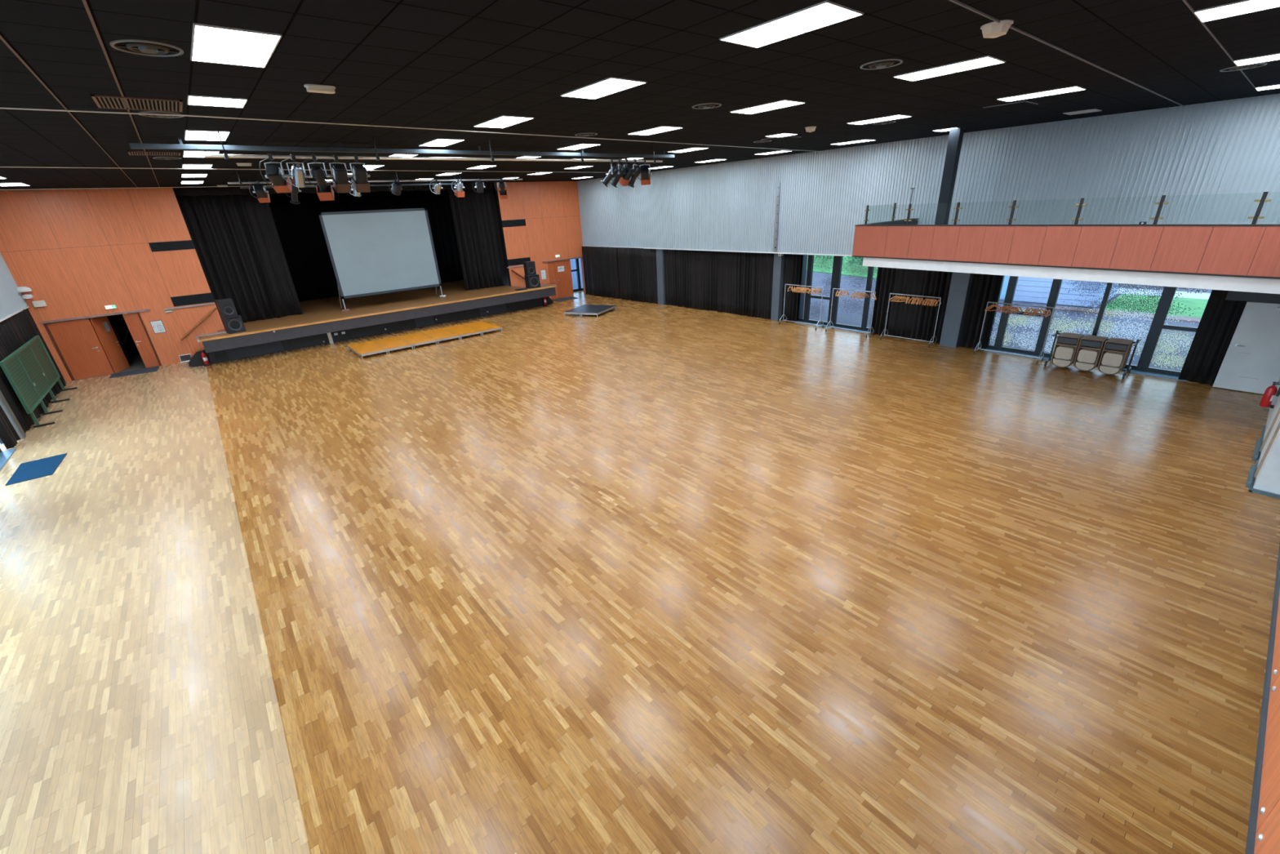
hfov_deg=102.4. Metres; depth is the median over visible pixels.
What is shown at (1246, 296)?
wall
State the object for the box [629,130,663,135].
diffuser
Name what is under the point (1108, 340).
folding chair
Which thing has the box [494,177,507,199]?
spotlight
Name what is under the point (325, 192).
spotlight
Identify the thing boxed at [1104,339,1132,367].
folding chair
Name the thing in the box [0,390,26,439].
trim
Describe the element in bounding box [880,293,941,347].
rack
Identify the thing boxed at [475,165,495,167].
diffuser
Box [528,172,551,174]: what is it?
recessed light
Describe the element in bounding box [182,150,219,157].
recessed light
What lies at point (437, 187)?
spotlight
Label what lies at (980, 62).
diffuser
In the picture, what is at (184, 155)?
diffuser
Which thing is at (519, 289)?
board
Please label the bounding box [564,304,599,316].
stage platform
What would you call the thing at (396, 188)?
spotlight
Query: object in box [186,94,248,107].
recessed light
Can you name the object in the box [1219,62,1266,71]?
ceiling vent
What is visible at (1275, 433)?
trim
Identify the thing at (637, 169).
spotlight
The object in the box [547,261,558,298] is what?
door
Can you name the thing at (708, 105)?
ceiling vent
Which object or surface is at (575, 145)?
diffuser
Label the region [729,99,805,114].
recessed light
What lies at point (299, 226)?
backdrop
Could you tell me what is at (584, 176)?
recessed light
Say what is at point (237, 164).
ceiling light
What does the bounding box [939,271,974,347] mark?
trim
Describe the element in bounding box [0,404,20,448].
window curtain
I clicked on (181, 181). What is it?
diffuser
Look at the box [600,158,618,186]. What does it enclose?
spotlight
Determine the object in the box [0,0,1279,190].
ceiling
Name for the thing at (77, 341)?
door
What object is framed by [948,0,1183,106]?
trim
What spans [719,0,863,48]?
recessed light
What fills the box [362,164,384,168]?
recessed light
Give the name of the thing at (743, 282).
window curtain
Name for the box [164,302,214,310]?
wall rail
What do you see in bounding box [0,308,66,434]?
window curtain
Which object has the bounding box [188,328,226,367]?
steps
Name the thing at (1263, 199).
railing post
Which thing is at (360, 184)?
spotlight
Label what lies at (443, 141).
diffuser
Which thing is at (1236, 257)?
balcony
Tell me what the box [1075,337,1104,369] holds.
folding chair
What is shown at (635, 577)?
floor
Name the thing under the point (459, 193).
spotlight
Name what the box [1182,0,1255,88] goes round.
trim
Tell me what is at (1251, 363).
door
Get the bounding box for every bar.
[203,130,662,163]
[227,170,522,184]
[240,175,456,188]
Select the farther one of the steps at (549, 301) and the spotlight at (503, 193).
the steps at (549, 301)
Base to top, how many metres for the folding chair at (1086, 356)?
0.883 m
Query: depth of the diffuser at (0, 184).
15.34 m
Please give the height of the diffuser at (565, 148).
0.006 m
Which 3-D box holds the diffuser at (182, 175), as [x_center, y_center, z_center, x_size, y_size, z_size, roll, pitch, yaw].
[-13.530,-7.603,15.604,0.580,0.006,0.576,-21,29,-35]
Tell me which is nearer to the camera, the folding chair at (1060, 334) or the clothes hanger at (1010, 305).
the folding chair at (1060, 334)
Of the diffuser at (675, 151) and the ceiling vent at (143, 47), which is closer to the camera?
the ceiling vent at (143, 47)
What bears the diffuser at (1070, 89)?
attached to the recessed light at (1075, 88)
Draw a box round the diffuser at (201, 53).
[192,44,271,66]
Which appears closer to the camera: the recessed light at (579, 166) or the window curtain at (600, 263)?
the recessed light at (579, 166)
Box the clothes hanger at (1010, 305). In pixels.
[1001,305,1015,312]
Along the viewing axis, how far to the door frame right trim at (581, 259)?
31.67 m
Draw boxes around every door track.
[40,308,150,324]
[542,256,582,262]
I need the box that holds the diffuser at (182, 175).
[182,175,206,177]
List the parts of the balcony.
panel, panel, panel, panel, panel, panel, panel, panel, trim, panel, panel, panel, panel, panel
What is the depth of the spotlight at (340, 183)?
9.76 m
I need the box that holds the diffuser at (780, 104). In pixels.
[757,100,804,108]
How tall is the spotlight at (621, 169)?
0.692 m
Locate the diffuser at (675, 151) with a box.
[670,150,693,152]
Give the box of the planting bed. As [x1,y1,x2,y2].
[1041,305,1201,323]
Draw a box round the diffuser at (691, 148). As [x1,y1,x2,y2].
[683,147,703,150]
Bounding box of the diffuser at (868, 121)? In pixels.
[850,119,882,124]
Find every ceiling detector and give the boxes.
[804,126,816,132]
[980,19,1013,38]
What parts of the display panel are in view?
frame, leg, leg, leg, leg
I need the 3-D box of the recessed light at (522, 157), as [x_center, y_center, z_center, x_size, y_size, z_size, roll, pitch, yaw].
[-3.541,-8.136,15.581,0.600,0.013,1.200,-21,29,-35]
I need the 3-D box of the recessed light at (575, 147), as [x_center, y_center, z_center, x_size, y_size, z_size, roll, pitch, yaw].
[-1.610,-7.318,13.435,0.600,0.013,1.200,-21,29,-35]
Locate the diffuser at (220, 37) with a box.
[194,26,279,53]
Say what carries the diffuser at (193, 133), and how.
attached to the recessed light at (189, 135)
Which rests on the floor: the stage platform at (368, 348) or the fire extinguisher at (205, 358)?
the stage platform at (368, 348)
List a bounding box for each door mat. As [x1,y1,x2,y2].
[4,453,66,485]
[110,365,159,377]
[552,296,577,302]
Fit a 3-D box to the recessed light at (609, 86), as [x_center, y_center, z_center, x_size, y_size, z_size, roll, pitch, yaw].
[-0.521,-4.631,7.050,0.600,0.013,1.200,-21,29,-35]
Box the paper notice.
[557,266,564,271]
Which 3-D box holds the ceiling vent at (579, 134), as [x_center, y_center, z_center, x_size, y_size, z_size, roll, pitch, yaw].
[-1.183,-6.419,11.310,0.500,0.030,0.500,-21,29,-35]
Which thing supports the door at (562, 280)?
in the wall at (70, 215)
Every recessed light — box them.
[0,182,30,186]
[181,173,207,177]
[181,180,204,183]
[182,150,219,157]
[182,164,213,168]
[184,129,230,141]
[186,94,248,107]
[190,22,282,67]
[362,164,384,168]
[386,154,418,156]
[418,138,465,146]
[435,172,462,175]
[466,165,495,168]
[473,115,534,128]
[514,155,542,158]
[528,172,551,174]
[556,143,599,150]
[560,76,647,99]
[563,165,593,168]
[571,176,593,178]
[620,157,644,159]
[626,125,683,135]
[648,166,670,168]
[666,147,708,152]
[694,159,726,162]
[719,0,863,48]
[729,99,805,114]
[755,150,790,155]
[765,133,798,137]
[830,139,875,145]
[846,114,912,124]
[893,55,1005,81]
[933,127,964,131]
[996,85,1086,102]
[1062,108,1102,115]
[1193,0,1279,22]
[1232,53,1279,66]
[1254,84,1279,90]
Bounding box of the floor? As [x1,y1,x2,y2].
[0,289,1279,853]
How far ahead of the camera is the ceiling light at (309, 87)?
6.11 m
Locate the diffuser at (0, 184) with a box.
[0,184,29,186]
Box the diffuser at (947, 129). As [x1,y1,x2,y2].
[934,128,954,131]
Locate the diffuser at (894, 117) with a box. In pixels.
[875,115,908,120]
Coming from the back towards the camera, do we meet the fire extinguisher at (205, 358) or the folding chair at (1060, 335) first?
the fire extinguisher at (205, 358)
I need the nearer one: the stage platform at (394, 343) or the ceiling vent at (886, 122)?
the ceiling vent at (886, 122)
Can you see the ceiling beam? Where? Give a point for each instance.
(132, 145)
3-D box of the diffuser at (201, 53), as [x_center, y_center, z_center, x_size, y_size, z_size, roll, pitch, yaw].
[-3.876,-3.513,4.877,0.580,0.006,0.576,-21,29,-35]
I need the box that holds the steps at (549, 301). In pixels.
[539,296,553,306]
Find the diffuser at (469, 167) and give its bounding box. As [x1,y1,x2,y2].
[467,167,487,168]
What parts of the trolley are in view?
frame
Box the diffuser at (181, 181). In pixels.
[181,181,203,182]
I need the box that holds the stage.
[195,280,556,363]
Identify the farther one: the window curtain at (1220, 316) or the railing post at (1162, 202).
the window curtain at (1220, 316)
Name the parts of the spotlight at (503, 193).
colour frame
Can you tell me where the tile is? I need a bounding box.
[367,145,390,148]
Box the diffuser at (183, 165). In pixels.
[182,164,212,166]
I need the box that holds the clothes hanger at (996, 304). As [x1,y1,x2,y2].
[986,303,1001,311]
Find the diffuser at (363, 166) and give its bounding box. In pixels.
[363,165,382,167]
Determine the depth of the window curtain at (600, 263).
30.23 m
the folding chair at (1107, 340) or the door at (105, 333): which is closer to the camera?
the folding chair at (1107, 340)
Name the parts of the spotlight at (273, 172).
colour frame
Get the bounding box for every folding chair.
[1051,335,1079,367]
[1052,334,1079,365]
[1053,333,1081,362]
[1053,334,1080,364]
[1073,337,1103,370]
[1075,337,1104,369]
[1075,337,1105,366]
[1075,337,1105,368]
[1076,336,1106,367]
[1097,341,1129,374]
[1098,340,1130,369]
[1099,340,1130,372]
[1100,339,1131,371]
[1101,338,1132,370]
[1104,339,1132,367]
[1105,337,1132,367]
[1106,337,1133,365]
[1106,337,1133,366]
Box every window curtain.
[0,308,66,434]
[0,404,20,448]
[582,246,619,298]
[617,247,657,303]
[663,248,713,311]
[712,251,773,318]
[781,253,800,322]
[869,266,952,342]
[960,273,1000,350]
[1177,289,1245,385]
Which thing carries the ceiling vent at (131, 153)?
in the ceiling
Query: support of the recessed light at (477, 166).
in the ceiling
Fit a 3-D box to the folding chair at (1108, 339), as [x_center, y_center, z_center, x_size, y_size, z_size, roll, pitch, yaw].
[12.941,-1.929,14.000,0.037,0.883,0.496,-21,29,-35]
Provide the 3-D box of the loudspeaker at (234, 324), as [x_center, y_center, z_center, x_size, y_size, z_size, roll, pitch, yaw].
[-16.040,-4.055,20.294,0.516,0.620,0.560,17,30,38]
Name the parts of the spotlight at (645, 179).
colour frame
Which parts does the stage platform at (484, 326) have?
frame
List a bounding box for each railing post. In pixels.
[863,204,869,224]
[891,203,897,221]
[904,204,913,225]
[951,202,962,224]
[1005,200,1018,224]
[1071,197,1087,224]
[1149,195,1168,224]
[1247,191,1271,224]
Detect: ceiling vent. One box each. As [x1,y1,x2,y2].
[90,94,182,111]
[109,39,183,57]
[127,151,180,155]
[138,111,184,118]
[152,156,181,159]
[574,133,597,136]
[692,102,721,109]
[754,140,771,142]
[860,58,902,70]
[872,120,896,124]
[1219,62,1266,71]
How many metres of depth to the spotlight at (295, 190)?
15.74 m
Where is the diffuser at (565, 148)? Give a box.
[559,146,584,150]
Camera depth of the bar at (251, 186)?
19.48 m
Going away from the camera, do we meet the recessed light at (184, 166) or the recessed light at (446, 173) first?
the recessed light at (184, 166)
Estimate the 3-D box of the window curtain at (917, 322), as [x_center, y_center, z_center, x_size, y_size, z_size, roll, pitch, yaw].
[9.516,-4.522,18.124,0.218,2.832,2.582,-21,29,-35]
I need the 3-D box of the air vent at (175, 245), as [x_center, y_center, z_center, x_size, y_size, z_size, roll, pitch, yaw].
[-17.973,-6.956,19.756,1.290,0.320,0.035,-21,29,-35]
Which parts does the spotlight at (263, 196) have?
colour frame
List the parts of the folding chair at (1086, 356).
backrest, seat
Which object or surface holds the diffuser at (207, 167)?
attached to the recessed light at (184, 166)
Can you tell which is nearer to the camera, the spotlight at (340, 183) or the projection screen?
the spotlight at (340, 183)
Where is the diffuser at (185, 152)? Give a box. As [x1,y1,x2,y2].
[184,151,218,154]
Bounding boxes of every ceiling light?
[235,163,251,165]
[303,84,335,93]
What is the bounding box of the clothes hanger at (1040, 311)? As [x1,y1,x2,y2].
[1030,306,1041,315]
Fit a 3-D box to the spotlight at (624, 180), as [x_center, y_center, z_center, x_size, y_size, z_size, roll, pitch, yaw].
[-0.412,-6.845,13.835,0.470,0.648,0.444,9,26,26]
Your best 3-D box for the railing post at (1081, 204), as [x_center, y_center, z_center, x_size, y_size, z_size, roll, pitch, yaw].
[9.225,-4.526,10.799,0.056,0.515,0.190,-17,27,-30]
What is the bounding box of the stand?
[200,354,210,366]
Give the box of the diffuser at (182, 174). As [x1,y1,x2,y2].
[182,173,207,175]
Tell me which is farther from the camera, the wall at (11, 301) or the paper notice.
the paper notice
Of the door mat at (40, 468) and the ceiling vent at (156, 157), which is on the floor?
the door mat at (40, 468)
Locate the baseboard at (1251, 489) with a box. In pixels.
[1248,425,1279,498]
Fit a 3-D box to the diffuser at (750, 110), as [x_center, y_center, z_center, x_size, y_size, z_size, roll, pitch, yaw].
[2.058,-5.762,9.359,0.580,0.006,0.576,-21,29,-35]
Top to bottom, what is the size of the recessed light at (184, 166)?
0.013 m
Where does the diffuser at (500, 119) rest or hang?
attached to the recessed light at (502, 122)
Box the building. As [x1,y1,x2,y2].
[999,275,1119,308]
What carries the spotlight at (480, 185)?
hanging from the bar at (514, 179)
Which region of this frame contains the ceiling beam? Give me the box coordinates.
[128,137,674,158]
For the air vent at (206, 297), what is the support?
in the wall at (70, 215)
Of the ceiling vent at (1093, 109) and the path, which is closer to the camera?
the ceiling vent at (1093, 109)
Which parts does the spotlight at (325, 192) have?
colour frame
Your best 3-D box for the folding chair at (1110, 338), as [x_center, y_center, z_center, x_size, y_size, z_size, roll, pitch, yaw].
[13.040,-1.966,14.075,0.037,0.883,0.496,-21,29,-35]
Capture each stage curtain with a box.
[175,194,302,324]
[448,183,508,290]
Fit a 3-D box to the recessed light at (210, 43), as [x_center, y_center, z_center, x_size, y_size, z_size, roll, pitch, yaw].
[-3.683,-3.432,4.662,0.600,0.013,1.200,-21,29,-35]
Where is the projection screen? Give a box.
[317,208,445,311]
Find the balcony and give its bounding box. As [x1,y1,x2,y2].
[851,217,1279,293]
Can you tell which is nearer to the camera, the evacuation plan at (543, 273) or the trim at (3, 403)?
the trim at (3, 403)
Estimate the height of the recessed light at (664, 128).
0.013 m
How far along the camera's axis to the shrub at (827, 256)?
38.35 m
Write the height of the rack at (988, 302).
1.638 m
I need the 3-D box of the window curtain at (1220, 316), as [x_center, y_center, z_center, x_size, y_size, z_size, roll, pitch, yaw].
[14.226,-2.446,12.701,0.118,2.832,0.627,-18,28,-32]
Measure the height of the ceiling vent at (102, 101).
0.020 m
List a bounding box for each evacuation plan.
[149,320,166,333]
[540,269,546,279]
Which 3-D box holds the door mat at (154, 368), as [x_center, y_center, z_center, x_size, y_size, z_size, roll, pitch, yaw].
[-19.320,-2.083,19.678,1.400,0.011,0.950,-21,29,-35]
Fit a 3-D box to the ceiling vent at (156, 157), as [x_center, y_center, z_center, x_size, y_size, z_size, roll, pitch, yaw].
[-10.528,-5.976,11.459,0.500,0.030,0.500,-21,29,-35]
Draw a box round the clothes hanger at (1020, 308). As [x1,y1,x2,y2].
[1013,305,1022,314]
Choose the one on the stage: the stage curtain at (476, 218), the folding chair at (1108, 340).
the stage curtain at (476, 218)
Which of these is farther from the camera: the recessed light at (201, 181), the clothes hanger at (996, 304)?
the recessed light at (201, 181)
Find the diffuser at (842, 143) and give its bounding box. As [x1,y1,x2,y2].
[833,142,852,144]
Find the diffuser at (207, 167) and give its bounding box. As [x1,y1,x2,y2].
[182,166,210,168]
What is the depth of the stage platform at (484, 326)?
23.45 m
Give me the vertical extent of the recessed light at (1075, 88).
0.013 m
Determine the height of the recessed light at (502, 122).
0.013 m
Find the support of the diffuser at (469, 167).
attached to the recessed light at (477, 166)
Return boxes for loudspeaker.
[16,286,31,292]
[214,297,238,317]
[220,315,245,333]
[523,261,536,275]
[524,274,540,288]
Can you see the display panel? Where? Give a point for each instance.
(30, 370)
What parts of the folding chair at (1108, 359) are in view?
backrest, seat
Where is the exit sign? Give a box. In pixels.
[104,304,116,309]
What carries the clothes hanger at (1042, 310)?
hanging from the rack at (988, 302)
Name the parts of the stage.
edge trim, panel, panel, panel, panel, panel, panel, panel, edge trim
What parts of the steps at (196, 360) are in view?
panel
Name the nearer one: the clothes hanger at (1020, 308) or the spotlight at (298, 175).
the spotlight at (298, 175)
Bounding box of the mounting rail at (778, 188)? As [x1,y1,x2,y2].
[773,182,780,251]
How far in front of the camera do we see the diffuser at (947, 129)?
14.06 m
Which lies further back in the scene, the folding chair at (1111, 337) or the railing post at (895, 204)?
the railing post at (895, 204)
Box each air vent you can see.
[148,240,195,251]
[170,293,214,306]
[178,353,191,362]
[502,218,525,226]
[507,257,530,266]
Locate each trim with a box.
[0,35,138,188]
[0,306,28,322]
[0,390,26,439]
[81,0,159,186]
[547,257,586,296]
[582,245,852,256]
[656,248,665,304]
[770,253,785,320]
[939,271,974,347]
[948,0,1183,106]
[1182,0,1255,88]
[1253,407,1279,477]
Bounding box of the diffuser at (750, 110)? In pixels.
[731,106,775,114]
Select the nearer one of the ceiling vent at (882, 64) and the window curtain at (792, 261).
the ceiling vent at (882, 64)
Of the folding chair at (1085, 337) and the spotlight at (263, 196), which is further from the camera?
the spotlight at (263, 196)
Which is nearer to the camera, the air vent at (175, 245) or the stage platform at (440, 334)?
the air vent at (175, 245)
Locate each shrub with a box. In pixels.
[814,254,851,261]
[847,257,868,268]
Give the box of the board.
[515,288,528,290]
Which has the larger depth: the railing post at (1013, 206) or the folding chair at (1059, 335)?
the folding chair at (1059, 335)
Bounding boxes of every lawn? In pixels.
[806,254,877,279]
[1098,293,1208,317]
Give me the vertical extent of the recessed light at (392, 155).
0.013 m
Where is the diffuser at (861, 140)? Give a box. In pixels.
[851,139,871,142]
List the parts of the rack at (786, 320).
rail, rail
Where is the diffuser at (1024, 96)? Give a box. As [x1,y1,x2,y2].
[999,93,1044,101]
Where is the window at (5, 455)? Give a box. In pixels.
[0,448,16,470]
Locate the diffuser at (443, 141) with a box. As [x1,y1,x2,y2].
[429,139,462,143]
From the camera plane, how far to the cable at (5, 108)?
8.03 m
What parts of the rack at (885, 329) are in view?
rail, rail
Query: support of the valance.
hanging from the ceiling
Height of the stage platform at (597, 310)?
0.200 m
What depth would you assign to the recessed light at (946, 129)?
14.04 m
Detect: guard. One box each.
[1245,464,1255,488]
[1252,437,1262,461]
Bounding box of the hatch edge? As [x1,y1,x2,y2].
[983,101,1038,107]
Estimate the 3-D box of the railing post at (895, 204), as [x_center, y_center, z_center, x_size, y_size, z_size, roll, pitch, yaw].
[7.812,-6.605,15.810,0.190,0.515,0.056,-21,29,-35]
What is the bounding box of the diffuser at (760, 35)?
[722,23,803,47]
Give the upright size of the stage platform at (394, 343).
0.200 m
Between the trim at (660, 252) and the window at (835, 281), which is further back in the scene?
the trim at (660, 252)
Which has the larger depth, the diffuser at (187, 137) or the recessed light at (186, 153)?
the recessed light at (186, 153)
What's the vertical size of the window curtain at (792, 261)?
2.832 m
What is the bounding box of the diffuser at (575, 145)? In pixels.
[570,144,599,146]
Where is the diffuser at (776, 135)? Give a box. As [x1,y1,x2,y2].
[768,133,794,137]
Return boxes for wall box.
[31,300,46,306]
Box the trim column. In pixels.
[934,127,964,224]
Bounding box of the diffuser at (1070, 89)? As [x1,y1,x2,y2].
[1036,86,1084,95]
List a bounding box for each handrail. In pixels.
[180,306,216,340]
[511,270,524,279]
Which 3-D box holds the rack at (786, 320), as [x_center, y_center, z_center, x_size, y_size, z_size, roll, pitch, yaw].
[6.616,-4.931,20.972,0.580,1.638,1.760,-21,29,-35]
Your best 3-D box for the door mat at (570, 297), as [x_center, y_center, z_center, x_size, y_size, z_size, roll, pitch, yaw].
[-4.464,-7.637,30.720,1.550,0.011,0.950,-21,29,-35]
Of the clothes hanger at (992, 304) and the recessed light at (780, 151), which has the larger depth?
the recessed light at (780, 151)
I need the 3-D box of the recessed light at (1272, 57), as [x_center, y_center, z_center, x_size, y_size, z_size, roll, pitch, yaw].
[9.183,-5.209,7.173,0.600,0.013,1.200,-21,29,-35]
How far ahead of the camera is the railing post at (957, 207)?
12.71 m
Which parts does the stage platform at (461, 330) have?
frame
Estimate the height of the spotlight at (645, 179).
0.634 m
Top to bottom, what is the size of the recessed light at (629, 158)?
0.013 m
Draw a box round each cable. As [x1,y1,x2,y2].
[0,106,824,151]
[0,166,608,173]
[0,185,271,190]
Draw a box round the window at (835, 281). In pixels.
[796,254,877,333]
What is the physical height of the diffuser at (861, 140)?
0.006 m
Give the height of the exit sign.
0.130 m
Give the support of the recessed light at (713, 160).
in the ceiling
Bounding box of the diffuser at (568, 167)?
[565,167,582,168]
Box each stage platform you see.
[346,340,387,359]
[372,336,413,353]
[396,332,437,348]
[420,328,460,343]
[441,324,481,339]
[462,320,502,335]
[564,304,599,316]
[580,304,616,317]
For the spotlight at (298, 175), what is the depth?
9.32 m
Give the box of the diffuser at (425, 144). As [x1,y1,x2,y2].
[419,142,452,146]
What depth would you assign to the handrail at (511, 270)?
28.95 m
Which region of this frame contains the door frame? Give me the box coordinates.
[43,311,161,381]
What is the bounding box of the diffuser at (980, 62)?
[940,57,1004,71]
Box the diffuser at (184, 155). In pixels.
[183,154,204,157]
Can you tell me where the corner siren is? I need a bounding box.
[21,293,33,298]
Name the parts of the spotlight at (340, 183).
colour frame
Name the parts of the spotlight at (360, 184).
colour frame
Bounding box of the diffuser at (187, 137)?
[185,135,226,141]
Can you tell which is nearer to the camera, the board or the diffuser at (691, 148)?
the diffuser at (691, 148)
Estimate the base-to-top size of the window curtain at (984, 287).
2.832 m
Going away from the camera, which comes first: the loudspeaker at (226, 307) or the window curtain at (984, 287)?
the window curtain at (984, 287)
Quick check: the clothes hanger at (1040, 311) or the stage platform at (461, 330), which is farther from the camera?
the stage platform at (461, 330)
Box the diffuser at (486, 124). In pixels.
[475,121,516,128]
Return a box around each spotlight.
[248,181,270,203]
[259,153,291,192]
[280,154,309,187]
[284,180,301,204]
[302,154,334,200]
[324,154,351,192]
[344,155,370,192]
[349,182,361,196]
[388,179,402,195]
[429,178,443,194]
[451,178,464,197]
[471,178,485,193]
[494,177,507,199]
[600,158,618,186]
[609,158,625,187]
[618,159,634,186]
[627,159,640,187]
[636,159,652,185]
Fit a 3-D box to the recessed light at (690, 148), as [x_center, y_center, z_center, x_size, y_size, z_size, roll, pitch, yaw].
[1.460,-8.482,15.754,0.600,0.013,1.200,-21,29,-35]
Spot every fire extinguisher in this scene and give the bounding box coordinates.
[200,350,208,364]
[543,296,546,305]
[1258,381,1279,407]
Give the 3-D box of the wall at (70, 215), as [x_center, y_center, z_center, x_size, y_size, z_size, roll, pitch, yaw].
[-12.260,-8.086,24.652,24.800,6.400,0.250,-21,29,-35]
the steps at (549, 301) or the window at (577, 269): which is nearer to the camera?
the steps at (549, 301)
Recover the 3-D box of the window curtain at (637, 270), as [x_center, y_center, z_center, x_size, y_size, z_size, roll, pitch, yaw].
[-0.138,-8.304,28.134,3.013,2.832,0.213,19,31,41]
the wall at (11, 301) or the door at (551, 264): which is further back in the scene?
the door at (551, 264)
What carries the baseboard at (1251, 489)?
attached to the wall at (1268, 478)
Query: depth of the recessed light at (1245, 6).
5.08 m
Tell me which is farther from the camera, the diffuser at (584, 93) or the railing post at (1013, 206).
the railing post at (1013, 206)
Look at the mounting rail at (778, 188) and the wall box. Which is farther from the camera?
the mounting rail at (778, 188)
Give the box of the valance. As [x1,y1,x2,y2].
[173,182,493,195]
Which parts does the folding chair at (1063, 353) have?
backrest, seat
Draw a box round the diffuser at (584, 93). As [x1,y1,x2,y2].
[561,88,617,98]
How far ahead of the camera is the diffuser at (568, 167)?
20.24 m
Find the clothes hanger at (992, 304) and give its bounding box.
[984,304,999,311]
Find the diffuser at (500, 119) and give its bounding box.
[489,116,532,123]
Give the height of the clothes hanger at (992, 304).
0.269 m
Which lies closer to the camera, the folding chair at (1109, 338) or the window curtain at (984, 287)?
the folding chair at (1109, 338)
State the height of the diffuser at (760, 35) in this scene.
0.006 m
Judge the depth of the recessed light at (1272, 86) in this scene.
9.91 m
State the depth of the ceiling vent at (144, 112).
7.13 m
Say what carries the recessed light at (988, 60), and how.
in the ceiling
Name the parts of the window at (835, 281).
sill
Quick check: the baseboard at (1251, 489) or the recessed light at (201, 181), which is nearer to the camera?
the baseboard at (1251, 489)
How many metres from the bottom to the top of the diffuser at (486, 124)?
0.006 m
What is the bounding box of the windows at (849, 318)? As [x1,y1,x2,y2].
[569,257,1212,371]
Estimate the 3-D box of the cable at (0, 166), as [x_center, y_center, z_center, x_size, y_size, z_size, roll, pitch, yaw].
[-7.310,-8.642,17.351,0.078,0.027,23.344,18,31,39]
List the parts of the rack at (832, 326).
rail, rail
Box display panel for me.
[0,334,77,427]
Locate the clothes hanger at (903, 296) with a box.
[896,296,910,302]
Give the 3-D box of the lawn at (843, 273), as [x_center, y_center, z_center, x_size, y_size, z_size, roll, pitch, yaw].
[17.266,-14.194,43.685,13.582,0.050,24.011,-13,25,-23]
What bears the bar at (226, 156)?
hanging from the ceiling
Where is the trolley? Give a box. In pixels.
[1044,329,1141,378]
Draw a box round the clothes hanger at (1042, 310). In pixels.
[1033,308,1045,315]
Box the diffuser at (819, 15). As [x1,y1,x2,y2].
[770,3,860,31]
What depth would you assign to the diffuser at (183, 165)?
13.02 m
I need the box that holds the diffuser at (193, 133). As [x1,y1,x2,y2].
[186,130,229,136]
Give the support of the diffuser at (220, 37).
attached to the recessed light at (210, 43)
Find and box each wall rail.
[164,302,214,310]
[506,265,523,268]
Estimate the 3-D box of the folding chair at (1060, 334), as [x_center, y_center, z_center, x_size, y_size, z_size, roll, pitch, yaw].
[12.166,-2.178,14.676,0.037,0.883,0.496,-21,29,-35]
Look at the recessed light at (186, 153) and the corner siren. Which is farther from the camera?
the corner siren
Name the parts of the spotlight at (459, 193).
colour frame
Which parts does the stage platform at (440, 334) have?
frame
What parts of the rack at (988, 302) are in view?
rail, rail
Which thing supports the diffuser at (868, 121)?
attached to the recessed light at (898, 116)
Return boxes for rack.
[778,284,823,329]
[825,288,875,337]
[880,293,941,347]
[973,301,1054,364]
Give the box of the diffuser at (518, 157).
[517,156,539,158]
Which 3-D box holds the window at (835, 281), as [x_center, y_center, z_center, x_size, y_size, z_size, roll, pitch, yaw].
[7.745,-5.331,20.213,0.280,2.860,3.450,-21,29,-35]
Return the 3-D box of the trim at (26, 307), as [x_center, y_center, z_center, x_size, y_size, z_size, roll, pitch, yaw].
[-10.450,0.402,5.851,0.045,0.045,33.600,-21,29,-35]
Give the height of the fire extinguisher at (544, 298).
0.535 m
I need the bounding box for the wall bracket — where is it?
[1269,386,1279,408]
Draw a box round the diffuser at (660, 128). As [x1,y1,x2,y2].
[646,126,679,131]
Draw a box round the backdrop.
[183,189,463,301]
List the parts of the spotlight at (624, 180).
colour frame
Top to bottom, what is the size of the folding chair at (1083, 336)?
0.883 m
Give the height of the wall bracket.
0.440 m
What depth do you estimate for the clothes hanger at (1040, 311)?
15.05 m
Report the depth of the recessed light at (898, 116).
11.41 m
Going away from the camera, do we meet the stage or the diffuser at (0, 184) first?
the diffuser at (0, 184)
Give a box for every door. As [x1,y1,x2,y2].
[46,318,114,379]
[89,315,129,373]
[122,312,159,368]
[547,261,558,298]
[554,259,572,297]
[1212,301,1279,394]
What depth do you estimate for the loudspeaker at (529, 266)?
27.50 m
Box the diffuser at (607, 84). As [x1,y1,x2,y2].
[586,78,644,91]
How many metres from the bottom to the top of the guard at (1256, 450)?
0.100 m
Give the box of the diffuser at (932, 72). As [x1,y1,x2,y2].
[894,67,954,80]
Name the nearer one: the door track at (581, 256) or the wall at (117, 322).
the wall at (117, 322)
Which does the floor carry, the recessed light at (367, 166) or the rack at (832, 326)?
the rack at (832, 326)
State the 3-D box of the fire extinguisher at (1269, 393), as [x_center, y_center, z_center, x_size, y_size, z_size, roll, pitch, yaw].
[13.247,-0.693,10.820,0.168,0.535,0.182,1,24,9]
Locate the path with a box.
[1115,287,1210,299]
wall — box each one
[0,181,582,382]
[0,253,27,319]
[49,312,140,359]
[577,93,1279,254]
[616,247,1279,382]
[1253,378,1279,494]
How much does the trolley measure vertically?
1.000 m
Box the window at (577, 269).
[571,258,583,291]

